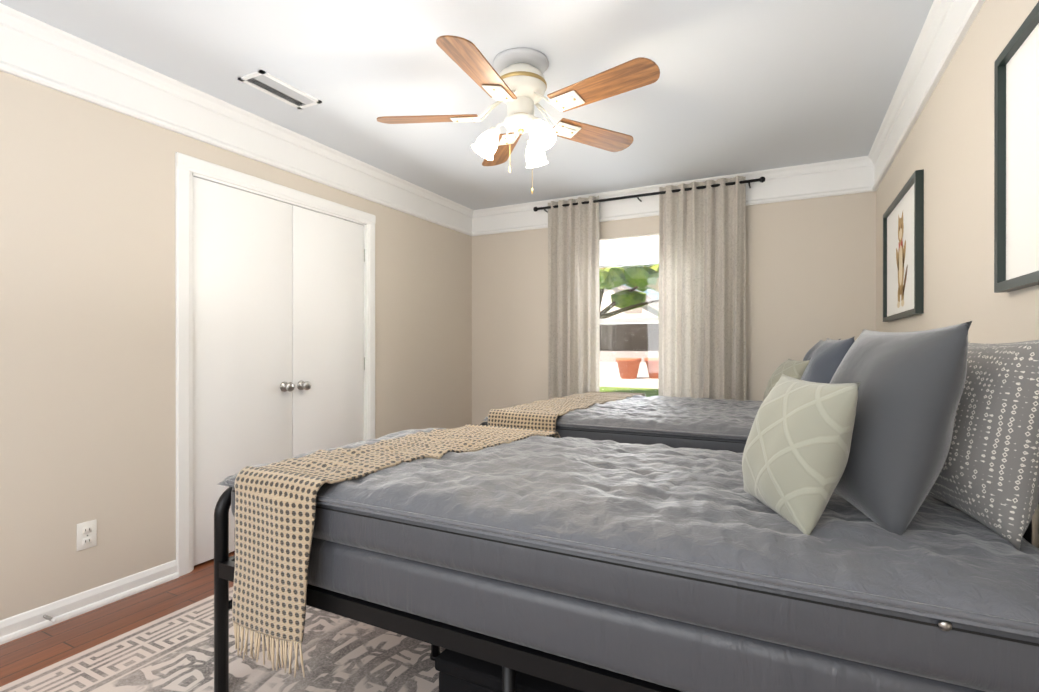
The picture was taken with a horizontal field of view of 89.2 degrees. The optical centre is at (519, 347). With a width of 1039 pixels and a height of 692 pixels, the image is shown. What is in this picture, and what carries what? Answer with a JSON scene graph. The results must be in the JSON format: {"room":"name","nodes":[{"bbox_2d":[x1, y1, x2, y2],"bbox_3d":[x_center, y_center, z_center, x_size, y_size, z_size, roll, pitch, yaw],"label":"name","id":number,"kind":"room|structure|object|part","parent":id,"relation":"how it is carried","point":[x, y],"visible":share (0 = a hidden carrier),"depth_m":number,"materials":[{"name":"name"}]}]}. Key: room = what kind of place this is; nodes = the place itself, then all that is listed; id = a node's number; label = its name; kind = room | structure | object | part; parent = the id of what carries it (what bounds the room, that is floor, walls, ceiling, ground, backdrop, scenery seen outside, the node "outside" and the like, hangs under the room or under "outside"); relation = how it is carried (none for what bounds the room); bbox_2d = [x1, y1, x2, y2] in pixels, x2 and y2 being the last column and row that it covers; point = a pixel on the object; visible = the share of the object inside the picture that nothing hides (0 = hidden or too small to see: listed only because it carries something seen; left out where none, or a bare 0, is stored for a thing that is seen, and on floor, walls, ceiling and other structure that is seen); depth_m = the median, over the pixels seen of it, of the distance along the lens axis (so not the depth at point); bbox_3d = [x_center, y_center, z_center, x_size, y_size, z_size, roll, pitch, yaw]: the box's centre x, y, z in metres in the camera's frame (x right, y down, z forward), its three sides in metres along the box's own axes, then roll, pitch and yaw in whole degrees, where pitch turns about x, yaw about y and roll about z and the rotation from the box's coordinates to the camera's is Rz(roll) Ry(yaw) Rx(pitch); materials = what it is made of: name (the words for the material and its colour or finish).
{"room":"bedroom","nodes":[
{"label":"bedroom","id":0,"kind":"room"},
{"bbox_2d":[0,551,234,686],"bbox_3d":[-0.267,1.186,1.864,3.490,0.100,5.790,0,0,27],"label":"floor","id":1,"kind":"structure","parent":0,"point":[24,656],"depth_m":2.16,"materials":[{"name":"brown wood"}]},
{"bbox_2d":[0,587,444,691],"bbox_3d":[-0.230,1.130,1.705,2.700,0.011,3.500,0,0,27],"label":"rug","id":2,"kind":"object","parent":1,"relation":"on","point":[172,652],"visible":0.17,"depth_m":1.88,"materials":[{"name":"grey fabric"}]},
{"bbox_2d":[435,649,582,691],"bbox_3d":[0.082,0.972,1.436,0.512,0.305,0.389,0,0,27],"label":"storage bin","id":3,"kind":"object","parent":2,"relation":"on","point":[459,672],"visible":0.19,"depth_m":1.35,"materials":[{"name":"black plastic"}]},
{"bbox_2d":[214,321,1038,691],"bbox_3d":[0.191,0.536,1.656,2.157,1.176,1.166,0,0,27],"label":"bed","id":4,"kind":"object","parent":2,"relation":"on","point":[860,521],"visible":1,"depth_m":1.10,"materials":[{"name":"grey fabric"}]},
{"bbox_2d":[232,424,559,642],"bbox_3d":[-0.333,0.569,1.922,0.580,0.451,1.166,0,0,27],"label":"throw","id":5,"kind":"object","parent":4,"relation":"on","point":[320,529],"depth_m":1.46,"materials":[{"name":"beige fabric"}]},
{"bbox_3d":[0.192,0.580,1.658,2.157,1.088,1.000,0,0,27],"label":"frame","id":6,"kind":"part","parent":4,"relation":"part of","materials":[{"name":"black metal"}]},
{"bbox_2d":[218,428,1038,637],"bbox_3d":[0.205,0.386,1.651,2.040,0.084,1.065,0,0,27],"label":"quilt","id":7,"kind":"object","parent":4,"relation":"on","point":[691,513],"depth_m":1.15,"materials":[{"name":"grey fabric"}]},
{"bbox_3d":[0.204,0.547,1.648,2.011,0.278,1.030,0,0,27],"label":"mattress","id":8,"kind":"part","parent":4,"relation":"part of","materials":[{"name":"grey fabric"}]},
{"bbox_2d":[742,374,860,534],"bbox_3d":[0.625,0.224,1.202,0.164,0.330,0.330,18,1,2],"label":"pillow","id":9,"kind":"object","parent":4,"relation":"on","point":[802,439],"depth_m":1.10,"materials":[{"name":"fabric"}]},
{"bbox_2d":[830,321,971,535],"bbox_3d":[0.832,0.165,1.220,0.221,0.450,0.450,16,3,10],"label":"pillow","id":10,"kind":"object","parent":4,"relation":"on","point":[912,424],"depth_m":1.06,"materials":[{"name":"grey fabric"}]},
{"bbox_2d":[928,340,1038,549],"bbox_3d":[1.024,0.179,1.179,0.194,0.410,0.410,9,2,15],"label":"pillow","id":11,"kind":"object","parent":4,"relation":"on","point":[986,489],"depth_m":1.04,"materials":[{"name":"grey fabric"}]},
{"bbox_2d":[480,336,854,452],"bbox_3d":[1.006,0.533,3.261,2.157,1.176,1.563,0,0,27],"label":"bed","id":12,"kind":"object","parent":2,"relation":"on","point":[678,422],"visible":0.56,"depth_m":2.83,"materials":[{"name":"grey fabric"}]},
{"bbox_2d":[488,391,644,430],"bbox_3d":[0.402,0.475,3.568,0.540,0.275,1.562,0,0,27],"label":"throw","id":13,"kind":"object","parent":12,"relation":"on","point":[566,413],"depth_m":3.00,"materials":[{"name":"beige fabric"}]},
{"bbox_2d":[482,395,762,439],"bbox_3d":[1.020,0.385,3.256,2.040,0.083,1.465,0,0,27],"label":"quilt","id":14,"kind":"object","parent":12,"relation":"on","point":[684,418],"depth_m":2.87,"materials":[{"name":"grey fabric"}]},
{"bbox_3d":[1.019,0.545,3.253,2.011,0.278,1.430,0,0,27],"label":"mattress","id":15,"kind":"part","parent":12,"relation":"part of","materials":[{"name":"grey fabric"}]},
{"bbox_2d":[763,359,809,400],"bbox_3d":[1.651,0.222,3.271,0.179,0.350,0.350,28,3,6],"label":"pillow","id":16,"kind":"object","parent":12,"relation":"on","point":[791,368],"depth_m":3.21,"materials":[{"name":"fabric"}]},
{"bbox_2d":[803,339,839,360],"bbox_3d":[1.833,0.162,3.224,0.205,0.450,0.450,17,5,16],"label":"pillow","id":17,"kind":"object","parent":12,"relation":"on","point":[809,354],"depth_m":3.25,"materials":[{"name":"grey fabric"}]},
{"bbox_2d":[800,336,854,382],"bbox_3d":[1.522,0.164,2.608,0.211,0.450,0.450,17,5,16],"label":"pillow","id":18,"kind":"object","parent":12,"relation":"on","point":[825,360],"depth_m":2.48,"materials":[{"name":"grey fabric"}]},
{"bbox_2d":[0,71,471,619],"bbox_3d":[-2.029,-0.085,2.756,0.700,2.440,5.550,0,0,27],"label":"wall","id":19,"kind":"structure","parent":0,"point":[86,311],"depth_m":2.35,"materials":[{"name":"beige paint"}]},
{"bbox_2d":[77,519,96,550],"bbox_3d":[-1.873,0.810,2.280,0.010,0.116,0.072,0,0,27],"label":"electrical outlet","id":20,"kind":"object","parent":19,"relation":"attached to","point":[86,534],"visible":1,"depth_m":2.28,"materials":[{"name":"white plastic"}]},
{"bbox_2d":[0,560,178,644],"bbox_3d":[-2.321,1.095,1.379,0.026,0.084,2.765,0,0,27],"label":"baseboard","id":21,"kind":"structure","parent":19,"relation":"attached to","point":[29,622],"depth_m":2.25,"materials":[{"name":"white"}]},
{"bbox_2d":[43,614,55,622],"bbox_3d":[-1.895,1.091,2.123,0.086,0.016,0.015,0,0,27],"label":"doorstop","id":22,"kind":"object","parent":21,"relation":"attached to","point":[52,620],"visible":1,"depth_m":2.12,"materials":[{"name":"grey metal"}]},
{"bbox_2d":[0,3,475,235],"bbox_3d":[-1.693,-1.187,2.584,0.052,0.235,5.550,0,0,27],"label":"crown molding","id":23,"kind":"structure","parent":19,"relation":"attached to","point":[34,50],"depth_m":2.65,"materials":[{"name":"white wood"}]},
{"bbox_2d":[193,177,294,565],"bbox_3d":[-1.526,0.119,2.960,0.102,2.002,0.622,0,0,27],"label":"closet door","id":24,"kind":"structure","parent":19,"relation":"in","point":[244,386],"depth_m":2.92,"materials":[{"name":"white wood"}]},
{"bbox_2d":[175,152,375,576],"bbox_3d":[-1.435,0.081,3.265,0.138,2.106,1.407,0,0,27],"label":"trim","id":25,"kind":"structure","parent":19,"relation":"attached to","point":[188,168],"depth_m":2.67,"materials":[{"name":"white wood"}]},
{"bbox_2d":[292,205,364,457],"bbox_3d":[-1.242,0.119,3.518,0.102,2.002,0.622,0,0,27],"label":"closet door","id":26,"kind":"structure","parent":19,"relation":"in","point":[328,357],"depth_m":3.48,"materials":[{"name":"white wood"}]},
{"bbox_2d":[0,0,933,209],"bbox_3d":[-0.267,-1.354,1.860,3.490,0.100,5.790,0,0,27],"label":"ceiling","id":27,"kind":"structure","parent":0,"point":[740,86],"depth_m":2.48,"materials":[{"name":"white paint"}]},
{"bbox_2d":[238,70,321,108],"bbox_3d":[-1.204,-1.300,2.666,0.170,0.009,0.360,0,0,27],"label":"ceiling vent","id":28,"kind":"object","parent":27,"relation":"in","point":[272,85],"visible":1,"depth_m":2.65,"materials":[{"name":"white metal"}]},
{"bbox_2d":[377,35,659,193],"bbox_3d":[0.002,-1.004,2.368,1.279,0.602,1.254,0,0,27],"label":"ceiling fan","id":29,"kind":"object","parent":27,"relation":"hanging from","point":[517,84],"visible":1,"depth_m":2.32,"materials":[{"name":"beige wood"}]},
{"bbox_3d":[-0.425,-1.061,2.441,0.475,0.006,0.148,0,13,4],"label":"blade","id":30,"kind":"part","parent":29,"relation":"part of","materials":[{"name":"brown wood"}]},
{"bbox_3d":[-0.155,-1.060,2.010,0.148,0.006,0.475,14,5,21],"label":"blade","id":31,"kind":"part","parent":29,"relation":"part of","materials":[{"name":"brown wood"}]},
{"bbox_3d":[-0.099,-1.061,2.830,0.148,0.006,0.475,-13,3,-14],"label":"blade","id":32,"kind":"part","parent":29,"relation":"part of","materials":[{"name":"brown wood"}]},
{"bbox_3d":[0.373,-1.061,2.641,0.475,0.006,0.148,0,-13,-32],"label":"blade","id":33,"kind":"part","parent":29,"relation":"part of","materials":[{"name":"brown wood"}]},
{"bbox_3d":[0.338,-1.060,2.134,0.475,0.006,0.148,0,-13,40],"label":"blade","id":34,"kind":"part","parent":29,"relation":"part of","materials":[{"name":"brown wood"}]},
{"bbox_2d":[472,191,875,424],"bbox_3d":[1.016,-0.088,4.390,3.490,2.440,0.120,0,0,27],"label":"wall","id":35,"kind":"structure","parent":0,"point":[810,273],"depth_m":3.92,"materials":[{"name":"beige paint"}]},
{"bbox_2d":[599,235,658,396],"bbox_3d":[0.989,-0.193,4.392,0.920,1.470,0.140,0,0,27],"label":"window","id":36,"kind":"structure","parent":35,"relation":"in","point":[640,251],"depth_m":4.43,"materials":[{"name":"clear glass"}]},
{"bbox_2d":[533,176,764,400],"bbox_3d":[0.966,-0.077,4.258,1.856,2.380,0.156,0,0,27],"label":"curtains","id":37,"kind":"object","parent":35,"relation":"attached to","point":[702,289],"visible":0.75,"depth_m":4.08,"materials":[{"name":"beige fabric"}]},
{"bbox_2d":[476,156,864,235],"bbox_3d":[0.972,-1.190,4.314,3.120,0.235,0.052,0,0,27],"label":"crown molding","id":38,"kind":"structure","parent":35,"relation":"attached to","point":[842,176],"depth_m":3.95,"materials":[{"name":"white wood"}]},
{"bbox_2d":[876,0,1038,548],"bbox_3d":[1.235,-0.083,1.099,0.120,2.440,5.790,0,0,27],"label":"wall","id":39,"kind":"structure","parent":0,"point":[948,146],"depth_m":1.81,"materials":[{"name":"beige paint"}]},
{"bbox_2d":[883,169,923,321],"bbox_3d":[1.989,-0.475,2.751,0.030,0.640,0.900,0,0,27],"label":"picture frame","id":40,"kind":"object","parent":39,"relation":"attached to","point":[903,255],"visible":1,"depth_m":2.64,"materials":[{"name":"grey"}]},
{"bbox_2d":[864,0,984,191],"bbox_3d":[1.158,-1.185,1.136,0.052,0.235,5.550,0,0,27],"label":"crown molding","id":41,"kind":"structure","parent":39,"relation":"attached to","point":[947,23],"depth_m":2.31,"materials":[{"name":"white wood"}]},
{"bbox_2d":[994,1,1038,292],"bbox_3d":[1.127,-0.473,1.053,0.030,0.640,0.900,0,0,27],"label":"picture frame","id":42,"kind":"object","parent":39,"relation":"attached to","point":[1016,164],"visible":1,"depth_m":1.35,"materials":[{"name":"grey"}]},
{"label":"outside","id":43,"kind":"structure","parent":0,"visible":0},
{"bbox_2d":[600,387,657,396],"bbox_3d":[12.405,1.230,46.592,100.000,0.280,85.410,0,0,27],"label":"lawn","id":44,"kind":"structure","parent":43,"point":[640,390],"depth_m":14.09,"materials":[{"name":"green plant"}]},
{"bbox_2d":[599,264,658,318],"bbox_3d":[1.892,-1.067,10.566,4.172,4.435,2.528,0,0,27],"label":"tree","id":45,"kind":"object","parent":44,"relation":"on","point":[614,273],"depth_m":10.19,"materials":[{"name":"green plant"}]},
{"bbox_2d":[600,362,657,388],"bbox_3d":[3.219,1.107,28.495,60.000,0.020,24.000,0,0,27],"label":"patio slab","id":46,"kind":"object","parent":44,"relation":"on","point":[626,383],"depth_m":18.56,"materials":[{"name":"grey concrete"}]},
{"bbox_2d":[600,323,658,350],"bbox_3d":[9.130,-0.461,40.138,60.000,3.120,0.180,0,0,27],"label":"fence","id":47,"kind":"object","parent":44,"relation":"on","point":[613,331],"depth_m":40.42,"materials":[{"name":"black wood"}]},
{"bbox_2d":[600,285,658,318],"bbox_3d":[10.285,-2.426,50.696,11.700,7.020,13.200,0,0,27],"label":"house","id":48,"kind":"structure","parent":44,"relation":"on","point":[641,312],"depth_m":44.67,"materials":[{"name":"white"}]},
{"bbox_2d":[600,351,658,362],"bbox_3d":[8.786,0.665,39.462,60.000,0.870,0.600,0,0,27],"label":"wall","id":49,"kind":"structure","parent":44,"relation":"on","point":[609,356],"depth_m":39.54,"materials":[{"name":"grey"}]}
]}

